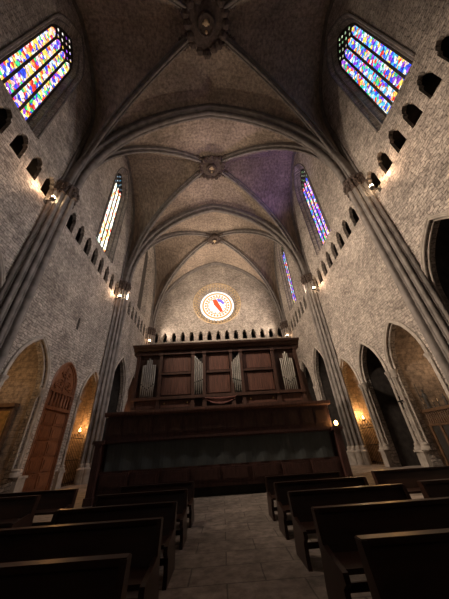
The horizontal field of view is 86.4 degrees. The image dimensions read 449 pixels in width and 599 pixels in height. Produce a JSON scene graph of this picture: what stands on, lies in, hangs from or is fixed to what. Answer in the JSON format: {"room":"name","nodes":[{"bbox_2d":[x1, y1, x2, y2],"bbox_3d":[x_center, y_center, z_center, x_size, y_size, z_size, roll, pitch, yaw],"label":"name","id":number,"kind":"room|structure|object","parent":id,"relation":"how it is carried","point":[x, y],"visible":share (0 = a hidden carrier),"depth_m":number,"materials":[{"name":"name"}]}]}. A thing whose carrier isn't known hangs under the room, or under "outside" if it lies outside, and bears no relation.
{"room":"church","nodes":[
{"label":"church","id":0,"kind":"room"},
{"bbox_2d":[0,343,37,483],"bbox_3d":[-13.242,5.455,12.712,3.450,8.850,3.700,-2,-32,-2],"label":"wall","id":1,"kind":"structure","parent":0,"point":[20,384],"depth_m":14.53,"materials":[{"name":"stone"}]},
{"bbox_2d":[0,179,79,371],"bbox_3d":[-10.594,-0.287,12.724,1.230,18.300,2.128,-2,-32,-2],"label":"pier","id":2,"kind":"object","parent":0,"point":[17,293],"visible":1,"depth_m":13.22,"materials":[{"name":"stone"}]},
{"bbox_2d":[43,195,55,203],"bbox_3d":[-11.279,-6.488,15.476,0.580,0.590,0.312,-2,-32,-2],"label":"floodlight","id":3,"kind":"object","parent":2,"relation":"attached to","point":[52,198],"visible":1,"depth_m":15.40,"materials":[{"name":"black"}]},
{"bbox_2d":[0,0,154,493],"bbox_3d":[-12.308,-7.235,17.115,1.300,35.500,48.500,-2,-32,-2],"label":"wall","id":4,"kind":"structure","parent":0,"point":[71,287],"depth_m":17.51,"materials":[{"name":"stone"}]},
{"bbox_2d":[9,470,65,492],"bbox_3d":[-10.609,7.098,8.165,0.300,0.970,48.560,-2,-32,-2],"label":"trim","id":5,"kind":"structure","parent":4,"relation":"attached to","point":[17,484],"depth_m":12.50,"materials":[{"name":"stone"}]},
{"bbox_2d":[0,13,84,138],"bbox_3d":[-12.400,-16.974,17.130,0.831,14.020,3.740,-2,-32,-2],"label":"window","id":6,"kind":"structure","parent":4,"relation":"in","point":[31,73],"depth_m":16.18,"materials":[{"name":"glass"}]},
{"bbox_2d":[22,362,76,491],"bbox_3d":[-11.053,7.773,15.465,0.290,7.600,3.000,-2,-32,-2],"label":"door","id":7,"kind":"structure","parent":4,"relation":"in","point":[42,459],"depth_m":15.10,"materials":[{"name":"orange wood"}]},
{"bbox_2d":[0,108,131,313],"bbox_3d":[-13.374,-6.849,16.866,2.920,3.700,48.500,-2,-32,-2],"label":"trim","id":8,"kind":"structure","parent":4,"relation":"attached to","point":[16,144],"depth_m":16.26,"materials":[{"name":"stone"}]},
{"bbox_2d":[0,248,135,477],"bbox_3d":[-11.096,2.932,11.946,0.520,10.180,43.840,-2,-32,-2],"label":"trim","id":9,"kind":"structure","parent":4,"relation":"attached to","point":[41,392],"depth_m":14.18,"materials":[{"name":"stone"}]},
{"bbox_2d":[96,167,128,262],"bbox_3d":[-12.471,-10.718,27.135,0.831,14.020,3.740,-2,-32,-2],"label":"window","id":10,"kind":"structure","parent":4,"relation":"in","point":[104,232],"depth_m":26.80,"materials":[{"name":"glass"}]},
{"bbox_2d":[137,251,147,309],"bbox_3d":[-12.930,-4.023,37.452,0.200,12.650,2.680,-2,-32,-2],"label":"window","id":11,"kind":"structure","parent":4,"relation":"in","point":[146,254],"depth_m":37.32,"materials":[{"name":"stone"}]},
{"bbox_2d":[63,103,355,190],"bbox_3d":[-1.218,-14.203,21.492,21.540,13.370,1.150,-2,-32,-2],"label":"arch","id":12,"kind":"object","parent":4,"relation":"attached to","point":[114,141],"depth_m":22.21,"materials":[{"name":"stone"}]},
{"bbox_2d":[71,0,348,184],"bbox_3d":[-1.198,-17.640,16.565,21.830,13.966,12.590,-2,-32,-2],"label":"trim","id":13,"kind":"structure","parent":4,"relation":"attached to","point":[103,132],"depth_m":20.88,"materials":[{"name":"stone"}]},
{"bbox_2d":[87,142,332,281],"bbox_3d":[-1.270,-11.331,26.654,21.826,13.966,12.391,-2,-32,-2],"label":"trim","id":14,"kind":"structure","parent":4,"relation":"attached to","point":[126,150],"depth_m":28.62,"materials":[{"name":"stone"}]},
{"bbox_2d":[122,203,308,283],"bbox_3d":[-1.289,-7.947,31.497,21.540,13.370,1.150,-2,-32,-2],"label":"trim","id":15,"kind":"structure","parent":4,"relation":"attached to","point":[159,230],"depth_m":32.17,"materials":[{"name":"stone"}]},
{"bbox_2d":[61,364,120,483],"bbox_3d":[-13.784,9.596,22.119,4.250,11.850,9.550,-2,-32,-2],"label":"wall","id":16,"kind":"structure","parent":0,"point":[86,395],"depth_m":20.67,"materials":[{"name":"stone"}]},
{"bbox_2d":[146,327,155,344],"bbox_3d":[-10.739,12.411,33.030,1.230,18.300,2.128,-2,-32,-2],"label":"pier","id":17,"kind":"object","parent":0,"point":[151,331],"visible":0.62,"depth_m":36.71,"materials":[{"name":"stone"}]},
{"bbox_2d":[76,0,339,154],"bbox_3d":[-1.213,-18.346,17.006,22.000,15.600,12.000,-2,-32,-2],"label":"ceiling","id":18,"kind":"structure","parent":0,"point":[127,38],"depth_m":21.84,"materials":[{"name":"stone"}]},
{"bbox_2d":[174,0,235,58],"bbox_3d":[-1.537,-22.888,19.929,4.918,1.380,4.053,-2,-32,-2],"label":"boss","id":19,"kind":"object","parent":18,"relation":"attached to","point":[206,24],"visible":0.98,"depth_m":19.68,"materials":[{"name":"stone"}]},
{"bbox_2d":[123,118,301,258],"bbox_3d":[-1.285,-12.037,27.096,22.000,15.600,11.800,-2,-32,-2],"label":"ceiling","id":20,"kind":"structure","parent":0,"point":[155,176],"depth_m":31.51,"materials":[{"name":"stone"}]},
{"bbox_2d":[194,154,228,179],"bbox_3d":[-1.608,-16.606,29.976,4.315,1.380,3.115,-2,-32,-2],"label":"boss","id":21,"kind":"object","parent":20,"relation":"attached to","point":[210,167],"visible":0.94,"depth_m":29.62,"materials":[{"name":"stone"}]},
{"bbox_2d":[153,212,280,309],"bbox_3d":[-1.358,-5.609,37.377,22.000,15.600,12.450,-2,-32,-2],"label":"ceiling","id":22,"kind":"structure","parent":0,"point":[170,252],"depth_m":42.28,"materials":[{"name":"stone"}]},
{"bbox_2d":[204,233,224,244],"bbox_3d":[-1.681,-10.189,40.238,3.510,1.380,2.423,-2,-32,-2],"label":"boss","id":23,"kind":"object","parent":22,"relation":"attached to","point":[214,239],"visible":0.97,"depth_m":39.83,"materials":[{"name":"stone"}]},
{"bbox_2d":[154,265,281,343],"bbox_3d":[-0.925,5.472,38.618,23.800,35.500,1.300,-2,-32,-2],"label":"wall","id":24,"kind":"structure","parent":0,"point":[176,316],"depth_m":40.07,"materials":[{"name":"stone"}]},
{"bbox_2d":[143,229,287,327],"bbox_3d":[-1.343,-4.902,36.935,21.838,13.966,13.036,-2,-32,-2],"label":"trim","id":25,"kind":"structure","parent":24,"relation":"attached to","point":[159,239],"depth_m":39.80,"materials":[{"name":"stone"}]},
{"bbox_2d":[193,283,240,323],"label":"window","id":26,"kind":"structure","parent":24,"relation":"in","point":[216,306],"depth_m":41.58,"materials":[{"name":"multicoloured glass"}]},
{"bbox_2d":[152,262,282,326],"bbox_3d":[-1.364,-1.403,41.970,21.540,13.362,0.500,-2,-32,-2],"label":"trim","id":27,"kind":"structure","parent":24,"relation":"attached to","point":[181,278],"depth_m":43.45,"materials":[{"name":"stone"}]},
{"bbox_2d":[155,331,280,342],"bbox_3d":[-0.912,6.553,39.594,23.800,3.700,1.500,-2,-32,-2],"label":"trim","id":28,"kind":"structure","parent":24,"relation":"attached to","point":[218,337],"depth_m":40.35,"materials":[{"name":"stone"}]},
{"bbox_2d":[155,337,282,343],"bbox_3d":[-0.839,6.396,37.233,21.800,0.140,0.170,-2,-32,-2],"label":"trim","id":29,"kind":"structure","parent":24,"relation":"attached to","point":[269,337],"depth_m":37.15,"materials":[{"name":"stone"}]},
{"bbox_2d":[33,463,423,598],"bbox_3d":[0.175,7.572,8.830,32.800,0.300,50.000,-2,-32,-2],"label":"floor","id":30,"kind":"structure","parent":0,"point":[233,548],"depth_m":4.18,"materials":[{"name":"stone"}]},
{"bbox_2d":[0,403,19,451],"bbox_3d":[-13.230,7.879,12.482,2.650,4.500,0.880,-2,-32,-2],"label":"painting","id":31,"kind":"object","parent":30,"relation":"on","point":[7,410],"visible":1,"depth_m":13.45,"materials":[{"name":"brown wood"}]},
{"bbox_2d":[0,495,40,527],"bbox_3d":[-6.323,5.283,5.586,3.220,0.850,0.770,-2,-32,-2],"label":"pew","id":32,"kind":"object","parent":30,"relation":"on","point":[19,511],"visible":0.62,"depth_m":5.90,"materials":[{"name":"brown wood"}]},
{"bbox_2d":[0,488,78,528],"bbox_3d":[-5.879,5.794,6.449,3.220,0.850,0.770,-2,-32,-2],"label":"pew","id":33,"kind":"object","parent":30,"relation":"on","point":[50,501],"visible":0.38,"depth_m":6.80,"materials":[{"name":"brown wood"}]},
{"bbox_2d":[0,553,131,598],"bbox_3d":[-1.959,2.499,1.578,2.300,0.850,0.770,-2,-32,-2],"label":"pew","id":34,"kind":"object","parent":30,"relation":"on","point":[99,576],"visible":1,"depth_m":2.01,"materials":[{"name":"brown wood"}]},
{"bbox_2d":[61,433,83,486],"bbox_3d":[-11.311,11.604,17.431,0.080,3.220,2.669,-2,-32,-2],"label":"screen","id":35,"kind":"object","parent":30,"relation":"in","point":[73,438],"visible":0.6,"depth_m":17.78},
{"bbox_2d":[0,517,162,598],"bbox_3d":[-1.968,3.215,2.723,2.300,0.850,0.770,-2,-32,-2],"label":"pew","id":36,"kind":"object","parent":30,"relation":"on","point":[142,537],"visible":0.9,"depth_m":3.07,"materials":[{"name":"brown wood"}]},
{"bbox_2d":[74,280,131,484],"bbox_3d":[-10.665,5.969,22.729,1.230,18.300,2.128,-2,-32,-2],"label":"pier","id":37,"kind":"object","parent":30,"relation":"on","point":[96,425],"visible":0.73,"depth_m":21.14,"materials":[{"name":"stone"}]},
{"bbox_2d":[50,501,176,590],"bbox_3d":[-1.875,3.847,3.744,2.100,0.850,0.770,-2,-32,-2],"label":"pew","id":38,"kind":"object","parent":30,"relation":"on","point":[167,510],"visible":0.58,"depth_m":4.12,"materials":[{"name":"brown wood"}]},
{"bbox_2d":[92,489,187,549],"bbox_3d":[-1.884,4.669,5.058,2.100,0.850,0.770,-2,-32,-2],"label":"pew","id":39,"kind":"object","parent":30,"relation":"on","point":[179,495],"visible":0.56,"depth_m":5.44,"materials":[{"name":"brown wood"}]},
{"bbox_2d":[118,481,193,527],"bbox_3d":[-1.893,5.464,6.330,2.100,0.850,0.770,-2,-32,-2],"label":"pew","id":40,"kind":"object","parent":30,"relation":"on","point":[180,485],"visible":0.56,"depth_m":6.74,"materials":[{"name":"brown wood"}]},
{"bbox_2d":[82,400,352,506],"bbox_3d":[-0.186,7.284,11.732,10.980,3.300,3.580,-2,-32,-2],"label":"loft","id":41,"kind":"object","parent":30,"relation":"on","point":[224,450],"visible":0.9,"depth_m":10.46,"materials":[{"name":"brown wood"}]},
{"bbox_2d":[94,475,344,494],"bbox_3d":[-0.109,7.731,10.037,10.300,0.100,0.620,-2,-32,-2],"label":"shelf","id":42,"kind":"object","parent":41,"relation":"attached to","point":[257,481],"depth_m":9.81,"materials":[{"name":"brown wood"}]},
{"bbox_2d":[124,337,312,411],"bbox_3d":[-0.317,6.993,15.675,12.070,7.980,2.600,-2,-32,-2],"label":"pipe organ","id":43,"kind":"object","parent":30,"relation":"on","point":[258,371],"visible":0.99,"depth_m":15.94,"materials":[{"name":"brown wood"}]},
{"bbox_2d":[265,471,341,520],"bbox_3d":[2.310,5.310,6.515,2.220,0.850,0.770,-2,-32,-2],"label":"pew","id":44,"kind":"object","parent":30,"relation":"on","point":[269,480],"visible":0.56,"depth_m":6.92,"materials":[{"name":"brown wood"}]},
{"bbox_2d":[274,476,368,539],"bbox_3d":[2.319,4.542,5.285,2.220,0.850,0.770,-2,-32,-2],"label":"pew","id":45,"kind":"object","parent":30,"relation":"on","point":[281,489],"visible":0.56,"depth_m":5.67,"materials":[{"name":"brown wood"}]},
{"bbox_2d":[301,273,371,464],"bbox_3d":[9.874,5.089,23.425,1.230,18.300,2.128,-2,-32,-2],"label":"pier","id":46,"kind":"object","parent":30,"relation":"on","point":[357,453],"visible":0.98,"depth_m":21.42,"materials":[{"name":"stone"}]},
{"bbox_2d":[287,483,411,571],"bbox_3d":[2.328,3.773,4.056,2.220,0.850,0.770,-2,-32,-2],"label":"pew","id":47,"kind":"object","parent":30,"relation":"on","point":[301,502],"visible":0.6,"depth_m":4.40,"materials":[{"name":"brown wood"}]},
{"bbox_2d":[359,416,383,464],"bbox_3d":[11.353,10.599,18.221,0.080,3.300,2.669,-2,-32,-2],"label":"screen","id":48,"kind":"object","parent":30,"relation":"in","point":[362,425],"visible":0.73,"depth_m":18.50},
{"bbox_2d":[311,497,448,598],"bbox_3d":[2.336,3.004,2.826,2.220,0.850,0.770,-2,-32,-2],"label":"pew","id":49,"kind":"object","parent":30,"relation":"on","point":[336,526],"visible":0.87,"depth_m":3.13,"materials":[{"name":"brown wood"}]},
{"bbox_2d":[354,528,448,598],"bbox_3d":[2.344,2.315,1.724,2.220,0.850,0.770,-2,-32,-2],"label":"pew","id":50,"kind":"object","parent":30,"relation":"on","point":[407,564],"visible":1,"depth_m":2.05,"materials":[{"name":"brown wood"}]},
{"bbox_2d":[371,466,448,493],"bbox_3d":[5.808,4.922,6.252,3.320,0.850,0.770,-2,-32,-2],"label":"pew","id":51,"kind":"object","parent":30,"relation":"on","point":[408,477],"visible":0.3,"depth_m":6.59,"materials":[{"name":"brown wood"}]},
{"bbox_2d":[416,479,448,498],"bbox_3d":[5.522,3.715,4.292,3.320,0.850,0.770,-2,-32,-2],"label":"pew","id":52,"kind":"object","parent":30,"relation":"on","point":[436,488],"visible":0.38,"depth_m":4.64,"materials":[{"name":"brown wood"}]},
{"bbox_2d":[421,405,448,465],"bbox_3d":[11.762,6.910,11.980,0.250,2.900,3.060,-2,-32,-2],"label":"screen","id":53,"kind":"object","parent":30,"relation":"on","point":[440,431],"visible":1,"depth_m":12.88,"materials":[{"name":"brown wood"}]},
{"bbox_2d":[414,384,432,408],"bbox_3d":[11.634,5.617,13.979,0.294,1.418,0.560,-2,-32,-2],"label":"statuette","id":54,"kind":"object","parent":53,"relation":"on","point":[424,395],"visible":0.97,"depth_m":13.76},
{"bbox_2d":[441,393,448,404],"bbox_3d":[11.664,5.287,12.681,0.168,0.600,0.321,-2,-32,-2],"label":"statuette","id":55,"kind":"object","parent":53,"relation":"on","point":[443,396],"visible":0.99,"depth_m":12.60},
{"bbox_2d":[280,321,289,337],"bbox_3d":[9.801,11.530,33.727,1.230,18.300,2.128,-2,-32,-2],"label":"pier","id":56,"kind":"object","parent":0,"point":[284,329],"visible":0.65,"depth_m":37.43,"materials":[{"name":"stone"}]},
{"bbox_2d":[275,0,448,466],"bbox_3d":[10.758,-8.223,17.897,1.300,35.500,48.500,-2,-32,-2],"label":"wall","id":57,"kind":"structure","parent":0,"point":[357,295],"depth_m":16.56,"materials":[{"name":"stone"}]},
{"bbox_2d":[61,0,358,179],"bbox_3d":[-1.206,-18.240,16.940,22.060,15.950,11.340,-2,-32,-2],"label":"trim","id":58,"kind":"structure","parent":57,"relation":"attached to","point":[341,149],"depth_m":21.38,"materials":[{"name":"stone"}]},
{"bbox_2d":[120,152,310,279],"bbox_3d":[-1.278,-11.931,27.030,22.060,15.950,11.140,-2,-32,-2],"label":"trim","id":59,"kind":"structure","parent":57,"relation":"attached to","point":[294,153],"depth_m":31.46,"materials":[{"name":"stone"}]},
{"bbox_2d":[149,242,285,326],"bbox_3d":[-1.351,-5.503,37.310,22.060,15.950,11.790,-2,-32,-2],"label":"trim","id":60,"kind":"structure","parent":57,"relation":"attached to","point":[152,308],"depth_m":41.60,"materials":[{"name":"stone"}]},
{"bbox_2d":[276,243,295,310],"bbox_3d":[9.871,-5.157,38.324,0.831,14.020,3.740,-2,-32,-2],"label":"window","id":61,"kind":"structure","parent":57,"relation":"in","point":[282,248],"depth_m":38.23,"materials":[{"name":"glass"}]},
{"bbox_2d":[294,163,329,254],"bbox_3d":[9.945,-11.678,27.895,0.831,14.020,3.740,-2,-32,-2],"label":"window","id":62,"kind":"structure","parent":57,"relation":"in","point":[321,224],"depth_m":27.55,"materials":[{"name":"glass"}]},
{"bbox_2d":[326,12,415,132],"bbox_3d":[10.016,-17.934,17.890,0.831,14.020,3.740,-2,-32,-2],"label":"window","id":63,"kind":"structure","parent":57,"relation":"in","point":[376,68],"depth_m":16.90,"materials":[{"name":"glass"}]},
{"bbox_2d":[297,36,448,320],"bbox_3d":[11.868,-7.931,17.723,2.920,3.700,48.500,-2,-32,-2],"label":"trim","id":64,"kind":"structure","parent":57,"relation":"attached to","point":[430,81],"depth_m":14.99,"materials":[{"name":"stone"}]},
{"bbox_2d":[301,211,448,449],"bbox_3d":[10.773,1.915,12.561,0.520,10.180,43.840,-2,-32,-2],"label":"trim","id":65,"kind":"structure","parent":57,"relation":"attached to","point":[443,215],"depth_m":14.73,"materials":[{"name":"stone"}]},
{"bbox_2d":[369,184,381,191],"bbox_3d":[9.910,-7.370,15.765,0.610,0.590,0.312,-2,-32,-2],"label":"floodlight","id":66,"kind":"object","parent":57,"relation":"attached to","point":[371,187],"visible":1,"depth_m":15.69,"materials":[{"name":"black"}]},
{"bbox_2d":[378,450,433,466],"bbox_3d":[10.899,6.176,8.895,0.300,0.970,48.560,-2,-32,-2],"label":"trim","id":67,"kind":"structure","parent":57,"relation":"attached to","point":[423,456],"depth_m":13.15,"materials":[{"name":"stone"}]},
{"bbox_2d":[306,325,448,465],"bbox_3d":[13.333,7.798,22.021,4.250,11.850,21.650,-2,-32,-2],"label":"wall","id":68,"kind":"structure","parent":0,"point":[416,369],"depth_m":16.68,"materials":[{"name":"stone"}]},
{"bbox_2d":[343,172,448,382],"bbox_3d":[9.945,-1.167,13.421,1.230,18.300,2.128,-2,-32,-2],"label":"pier","id":69,"kind":"object","parent":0,"point":[427,309],"visible":1,"depth_m":13.16,"materials":[{"name":"stone"}]},
{"bbox_2d":[435,219,448,299],"bbox_3d":[13.421,0.045,9.621,4.250,11.850,4.700,-2,-32,-2],"label":"wall","id":70,"kind":"structure","parent":0,"point":[442,239],"depth_m":12.80,"materials":[{"name":"stone"}]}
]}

